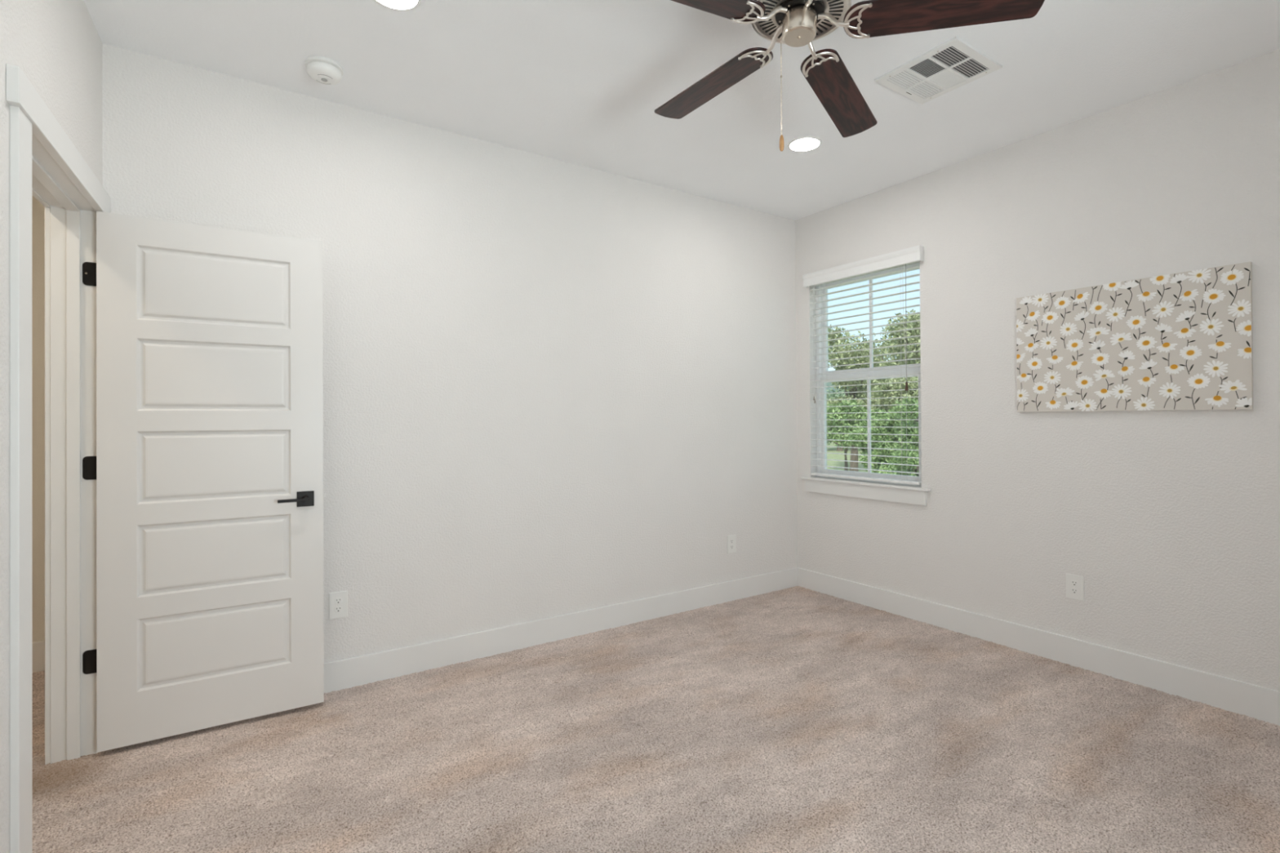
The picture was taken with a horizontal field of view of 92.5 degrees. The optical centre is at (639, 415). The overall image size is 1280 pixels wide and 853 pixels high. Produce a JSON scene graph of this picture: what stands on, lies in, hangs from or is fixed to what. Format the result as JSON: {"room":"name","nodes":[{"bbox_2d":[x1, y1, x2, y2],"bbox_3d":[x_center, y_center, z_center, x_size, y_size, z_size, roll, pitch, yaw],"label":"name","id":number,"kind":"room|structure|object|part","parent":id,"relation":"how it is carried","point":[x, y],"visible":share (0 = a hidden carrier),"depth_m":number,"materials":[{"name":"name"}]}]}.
{"room":"empty bedroom","nodes":[
{"label":"empty bedroom","id":0,"kind":"room"},
{"bbox_2d":[31,195,44,642],"bbox_3d":[-2.559,-0.046,1.631,1.480,2.843,3.220,0,0,-34],"label":"wall","id":1,"kind":"structure","parent":0,"point":[37,209],"depth_m":3.10,"materials":[{"name":"paint"}]},
{"bbox_2d":[31,640,44,672],"bbox_3d":[-3.371,1.223,2.862,1.300,0.165,0.014,0,0,-34],"label":"baseboard","id":2,"kind":"structure","parent":1,"relation":"attached to","point":[37,648],"depth_m":3.08,"materials":[{"name":"paint"}]},
{"bbox_2d":[0,0,102,852],"bbox_3d":[-1.421,-0.104,1.154,0.132,2.943,5.350,0,0,-31],"label":"wall","id":3,"kind":"structure","parent":0,"point":[56,44],"depth_m":1.65,"materials":[{"name":"paint"}]},
{"bbox_2d":[5,63,110,852],"bbox_3d":[-1.895,0.214,1.939,0.175,2.159,1.092,0,0,-31],"label":"door frame","id":4,"kind":"structure","parent":3,"relation":"attached to","point":[73,624],"depth_m":2.26,"materials":[{"name":"paint"}]},
{"bbox_2d":[82,210,325,752],"bbox_3d":[-1.735,0.244,2.497,0.814,2.023,0.155,0,0,-32],"label":"door","id":5,"kind":"structure","parent":3,"relation":"in","point":[206,468],"depth_m":2.47,"materials":[{"name":"paint"}]},
{"bbox_3d":[-1.460,0.357,2.587,0.118,0.013,0.012,0,0,-32],"label":"lever","id":6,"kind":"part","parent":5,"relation":"part of","materials":[{"name":"black metal"}]},
{"bbox_3d":[-1.446,0.359,2.652,0.066,0.066,0.008,0,0,-32],"label":"handle","id":7,"kind":"part","parent":5,"relation":"part of","materials":[{"name":"black metal"}]},
{"bbox_2d":[44,43,797,662],"bbox_3d":[-0.508,-0.097,3.563,4.280,2.943,0.140,0,0,-34],"label":"wall","id":8,"kind":"structure","parent":0,"point":[553,387],"depth_m":3.31,"materials":[{"name":"paint"}]},
{"bbox_2d":[328,591,347,619],"bbox_3d":[-1.408,0.883,2.862,0.079,0.124,0.007,0,0,-34],"label":"power outlet","id":9,"kind":"object","parent":8,"relation":"attached to","point":[338,601],"visible":1,"depth_m":2.86,"materials":[{"name":"white plastic"}]},
{"bbox_2d":[334,605,342,613],"bbox_3d":[-1.407,0.903,2.860,0.033,0.028,0.002,0,0,-34],"label":"receptacle","id":10,"kind":"object","parent":9,"relation":"attached to","point":[338,609],"depth_m":2.86,"materials":[{"name":"white plastic"}]},
{"bbox_2d":[334,597,342,604],"bbox_3d":[-1.407,0.864,2.860,0.033,0.028,0.002,0,0,-34],"label":"receptacle","id":11,"kind":"object","parent":9,"relation":"attached to","point":[338,601],"depth_m":2.86,"materials":[{"name":"white plastic"}]},
{"bbox_2d":[324,567,798,693],"bbox_3d":[-0.454,1.216,3.496,3.950,0.155,0.014,0,0,-34],"label":"baseboard","id":12,"kind":"structure","parent":8,"relation":"attached to","point":[349,673],"depth_m":3.39,"materials":[{"name":"paint"}]},
{"bbox_2d":[727,534,736,554],"bbox_3d":[0.633,0.886,4.232,0.079,0.124,0.007,0,0,-34],"label":"power outlet","id":13,"kind":"object","parent":8,"relation":"attached to","point":[731,540],"visible":1,"depth_m":4.23,"materials":[{"name":"white plastic"}]},
{"bbox_2d":[31,586,1279,852],"bbox_3d":[-0.326,1.313,1.920,5.506,0.104,5.172,0,0,-34],"label":"floor","id":14,"kind":"structure","parent":0,"point":[797,719],"depth_m":2.26,"materials":[{"name":"beige carpet"}]},
{"bbox_2d":[84,0,1279,220],"bbox_3d":[-0.296,-1.538,1.917,5.760,0.120,5.350,0,0,-34],"label":"ceiling","id":15,"kind":"structure","parent":0,"point":[582,82],"depth_m":2.62,"materials":[{"name":"paint"}]},
{"bbox_2d":[305,56,343,84],"bbox_3d":[-1.324,-1.438,2.573,0.143,0.062,0.143,0,0,-34],"label":"smoke detector","id":16,"kind":"object","parent":15,"relation":"attached to","point":[324,70],"visible":1,"depth_m":2.54,"materials":[{"name":"white plastic"}]},
{"bbox_3d":[-1.324,-1.413,2.573,0.044,0.003,0.040,0,0,-34],"label":"sensor panel","id":17,"kind":"part","parent":16,"relation":"part of","materials":[{"name":"white plastic"}]},
{"bbox_2d":[374,0,421,10],"bbox_3d":[-0.856,-1.471,2.136,0.180,0.007,0.180,0,0,-34],"label":"recessed light","id":18,"kind":"object","parent":15,"relation":"in","point":[397,5],"visible":1,"depth_m":2.19,"materials":[{"name":"white plastic"}]},
{"bbox_2d":[787,136,822,151],"bbox_3d":[0.894,-1.474,3.329,0.180,0.007,0.180,0,0,-34],"label":"recessed light","id":19,"kind":"object","parent":15,"relation":"in","point":[803,144],"visible":1,"depth_m":3.33,"materials":[{"name":"white plastic"}]},
{"bbox_2d":[654,0,1044,151],"bbox_3d":[0.537,-1.161,1.869,1.218,0.641,1.266,0,0,17],"label":"ceiling fan","id":20,"kind":"object","parent":15,"relation":"hanging from","point":[792,23],"visible":1,"depth_m":1.86,"materials":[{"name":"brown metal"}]},
{"bbox_3d":[0.256,-1.184,2.202,0.134,0.006,0.532,-6,3,-36],"label":"blade","id":21,"kind":"part","parent":20,"relation":"part of","materials":[{"name":"brown wood"}]},
{"bbox_3d":[0.117,-1.228,1.763,0.532,0.006,0.134,6,6,-18],"label":"blade","id":22,"kind":"part","parent":20,"relation":"part of","materials":[{"name":"brown wood"}]},
{"bbox_3d":[0.449,-1.039,1.946,0.005,0.302,0.005,0,0,-34],"label":"pull chain","id":23,"kind":"part","parent":20,"relation":"part of","materials":[{"name":"silver metal"}]},
{"bbox_3d":[0.450,-0.866,1.946,0.015,0.052,0.015,0,0,-34],"label":"pull knob","id":24,"kind":"part","parent":20,"relation":"part of","materials":[{"name":"brown wood"}]},
{"bbox_3d":[0.718,-1.148,2.204,0.134,0.006,0.532,-12,-13,34],"label":"blade","id":25,"kind":"part","parent":20,"relation":"part of","materials":[{"name":"brown wood"}]},
{"bbox_3d":[0.864,-1.169,1.765,0.532,0.006,0.134,3,-15,18],"label":"blade","id":26,"kind":"part","parent":20,"relation":"part of","materials":[{"name":"brown wood"}]},
{"bbox_2d":[875,35,1002,104],"bbox_3d":[1.283,-1.478,2.647,0.362,0.010,0.362,0,0,-34],"label":"ceiling vent","id":27,"kind":"object","parent":15,"relation":"in","point":[948,66],"visible":1,"depth_m":2.63,"materials":[{"name":"white metal"}]},
{"bbox_2d":[795,48,1279,691],"bbox_3d":[2.390,-0.115,2.944,0.160,2.943,4.120,0,0,-34],"label":"wall","id":28,"kind":"structure","parent":0,"point":[1170,520],"depth_m":3.07,"materials":[{"name":"paint"}]},
{"bbox_2d":[800,262,930,506],"bbox_3d":[1.537,-0.225,4.178,0.180,1.556,0.998,0,0,-34],"label":"window","id":29,"kind":"structure","parent":28,"relation":"in","point":[910,494],"depth_m":4.21,"materials":[{"name":"white plastic"}]},
{"bbox_2d":[802,245,923,484],"bbox_3d":[1.490,-0.303,4.140,0.094,1.468,0.916,0,0,-34],"label":"window blind","id":30,"kind":"object","parent":29,"relation":"attached to","point":[914,255],"visible":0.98,"depth_m":4.08,"materials":[{"name":"white plastic"}]},
{"bbox_3d":[1.262,-0.551,4.457,0.003,0.818,0.003,0,0,-34],"label":"pull cord","id":31,"kind":"part","parent":30,"relation":"part of","materials":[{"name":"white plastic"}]},
{"bbox_3d":[1.266,-0.542,4.450,0.003,0.838,0.003,0,0,-34],"label":"pull cord","id":32,"kind":"part","parent":30,"relation":"part of","materials":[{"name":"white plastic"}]},
{"bbox_3d":[1.304,-0.278,4.402,0.002,1.387,0.002,0,0,-34],"label":"ladder cord","id":33,"kind":"part","parent":30,"relation":"part of","materials":[{"name":"white fabric"}]},
{"bbox_3d":[1.349,-0.278,4.433,0.002,1.387,0.002,0,0,-34],"label":"ladder cord","id":34,"kind":"part","parent":30,"relation":"part of","materials":[{"name":"white fabric"}]},
{"bbox_3d":[1.508,0.422,4.149,0.052,0.017,0.847,0,0,-34],"label":"rail","id":35,"kind":"part","parent":30,"relation":"part of","materials":[{"name":"white plastic"}]},
{"bbox_3d":[1.653,-0.282,3.881,0.002,1.387,0.002,0,0,-34],"label":"ladder cord","id":36,"kind":"part","parent":30,"relation":"part of","materials":[{"name":"white fabric"}]},
{"bbox_3d":[1.662,-0.592,3.852,0.003,0.748,0.024,0,0,-26],"label":"pull cord","id":37,"kind":"part","parent":30,"relation":"part of","materials":[{"name":"white fabric"}]},
{"bbox_3d":[1.667,-0.590,3.840,0.003,0.752,0.003,0,0,-4],"label":"pull cord","id":38,"kind":"part","parent":30,"relation":"part of","materials":[{"name":"white fabric"}]},
{"bbox_3d":[1.699,-0.282,3.912,0.002,1.387,0.002,0,0,-34],"label":"ladder cord","id":39,"kind":"part","parent":30,"relation":"part of","materials":[{"name":"white fabric"}]},
{"bbox_3d":[1.509,0.455,4.153,0.105,0.018,0.998,0,0,-34],"label":"sill","id":40,"kind":"part","parent":29,"relation":"part of","materials":[{"name":"paint"}]},
{"bbox_3d":[1.566,0.067,4.191,0.030,0.713,0.811,0,0,-34],"label":"sash","id":41,"kind":"part","parent":29,"relation":"part of","materials":[{"name":"white plastic"}]},
{"bbox_3d":[1.588,-0.627,4.212,0.028,0.692,0.811,0,0,-34],"label":"sash","id":42,"kind":"part","parent":29,"relation":"part of","materials":[{"name":"white plastic"}]},
{"bbox_2d":[797,567,1279,725],"bbox_3d":[2.281,1.199,2.953,0.014,0.155,3.936,0,0,-34],"label":"baseboard","id":43,"kind":"structure","parent":28,"relation":"attached to","point":[1257,702],"depth_m":3.09,"materials":[{"name":"paint"}]},
{"bbox_2d":[1066,573,1084,601],"bbox_3d":[2.192,0.864,3.091,0.007,0.124,0.079,0,0,-34],"label":"power outlet","id":44,"kind":"object","parent":28,"relation":"attached to","point":[1074,584],"visible":1,"depth_m":3.09,"materials":[{"name":"white plastic"}]},
{"bbox_2d":[1071,587,1078,594],"bbox_3d":[2.190,0.883,3.090,0.002,0.028,0.033,0,0,-34],"label":"receptacle","id":45,"kind":"object","parent":44,"relation":"attached to","point":[1073,590],"depth_m":3.09,"materials":[{"name":"white plastic"}]},
{"bbox_2d":[1071,580,1078,586],"bbox_3d":[2.190,0.845,3.090,0.002,0.028,0.033,0,0,-34],"label":"receptacle","id":46,"kind":"object","parent":44,"relation":"attached to","point":[1073,583],"depth_m":3.09,"materials":[{"name":"white plastic"}]},
{"bbox_2d":[1016,261,1253,412],"bbox_3d":[2.290,-0.331,2.927,0.022,0.613,0.911,0,0,-34],"label":"canvas","id":47,"kind":"object","parent":28,"relation":"attached to","point":[1184,340],"visible":1,"depth_m":2.84,"materials":[{"name":"beige"}]},
{"label":"outside","id":48,"kind":"structure","parent":0,"visible":0},
{"bbox_2d":[826,440,912,472],"bbox_3d":[37.185,2.453,58.885,119.700,0.200,130.000,0,0,-34],"label":"ground","id":49,"kind":"structure","parent":48,"point":[829,450],"depth_m":34.14,"materials":[{"name":"green plant"}]},
{"bbox_2d":[826,386,864,451],"bbox_3d":[13.099,0.256,42.170,4.349,4.635,4.126,0,0,-18],"label":"tree","id":50,"kind":"object","parent":49,"relation":"on","point":[832,395],"visible":0.08,"depth_m":41.74,"materials":[{"name":"green plant"}]},
{"bbox_2d":[826,399,866,471],"bbox_3d":[6.950,0.918,20.788,1.637,3.017,2.135,0,0,8],"label":"tree","id":51,"kind":"object","parent":49,"relation":"on","point":[842,412],"visible":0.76,"depth_m":20.30,"materials":[{"name":"green plant"}]},
{"bbox_3d":[6.948,0.269,20.791,1.636,1.719,2.135,0,0,8],"label":"crown","id":52,"kind":"part","parent":51,"relation":"part of","materials":[{"name":"green plant"}]},
{"bbox_2d":[826,378,884,398],"bbox_3d":[48.778,-1.901,72.731,15.000,8.526,180.000,0,0,-34],"label":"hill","id":53,"kind":"structure","parent":49,"relation":"on","point":[828,383],"depth_m":90.17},
{"bbox_2d":[826,324,889,471],"bbox_3d":[8.902,-0.714,25.237,3.032,6.331,3.350,0,0,-34],"label":"oak tree","id":54,"kind":"object","parent":49,"relation":"on","point":[837,342],"visible":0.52,"depth_m":24.90,"materials":[{"name":"green plant"}]},
{"bbox_3d":[8.901,-1.677,25.236,3.032,4.405,3.364,0,0,-34],"label":"crown","id":55,"kind":"part","parent":54,"relation":"part of","materials":[{"name":"green plant"}]},
{"bbox_2d":[847,407,888,467],"bbox_3d":[6.902,1.079,18.049,1.529,2.679,1.737,0,0,35],"label":"bush","id":56,"kind":"object","parent":49,"relation":"on","point":[864,429],"visible":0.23,"depth_m":17.81,"materials":[{"name":"green plant"}]},
{"bbox_2d":[857,339,905,397],"bbox_3d":[12.696,-0.797,31.581,3.614,6.512,3.182,0,0,10],"label":"oak tree","id":57,"kind":"object","parent":49,"relation":"on","point":[873,381],"visible":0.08,"depth_m":31.05,"materials":[{"name":"green plant"}]},
{"bbox_2d":[862,405,916,473],"bbox_3d":[6.490,1.079,15.965,1.436,2.666,1.625,0,0,31],"label":"bush","id":58,"kind":"object","parent":49,"relation":"on","point":[881,431],"visible":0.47,"depth_m":15.74,"materials":[{"name":"green plant"}]},
{"bbox_2d":[871,309,920,472],"bbox_3d":[9.573,-0.715,21.911,2.678,6.296,3.229,0,0,-34],"label":"oak tree","id":59,"kind":"object","parent":49,"relation":"on","point":[913,385],"visible":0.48,"depth_m":21.77,"materials":[{"name":"green plant"}]},
{"bbox_3d":[9.571,-1.635,21.912,2.678,4.456,3.237,0,0,-34],"label":"crown","id":60,"kind":"part","parent":59,"relation":"part of","materials":[{"name":"green plant"}]},
{"bbox_2d":[876,395,919,476],"bbox_3d":[6.251,0.974,13.966,1.664,2.866,1.506,0,0,-34],"label":"bush","id":61,"kind":"object","parent":49,"relation":"on","point":[912,438],"visible":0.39,"depth_m":13.79,"materials":[{"name":"green plant"}]}
]}

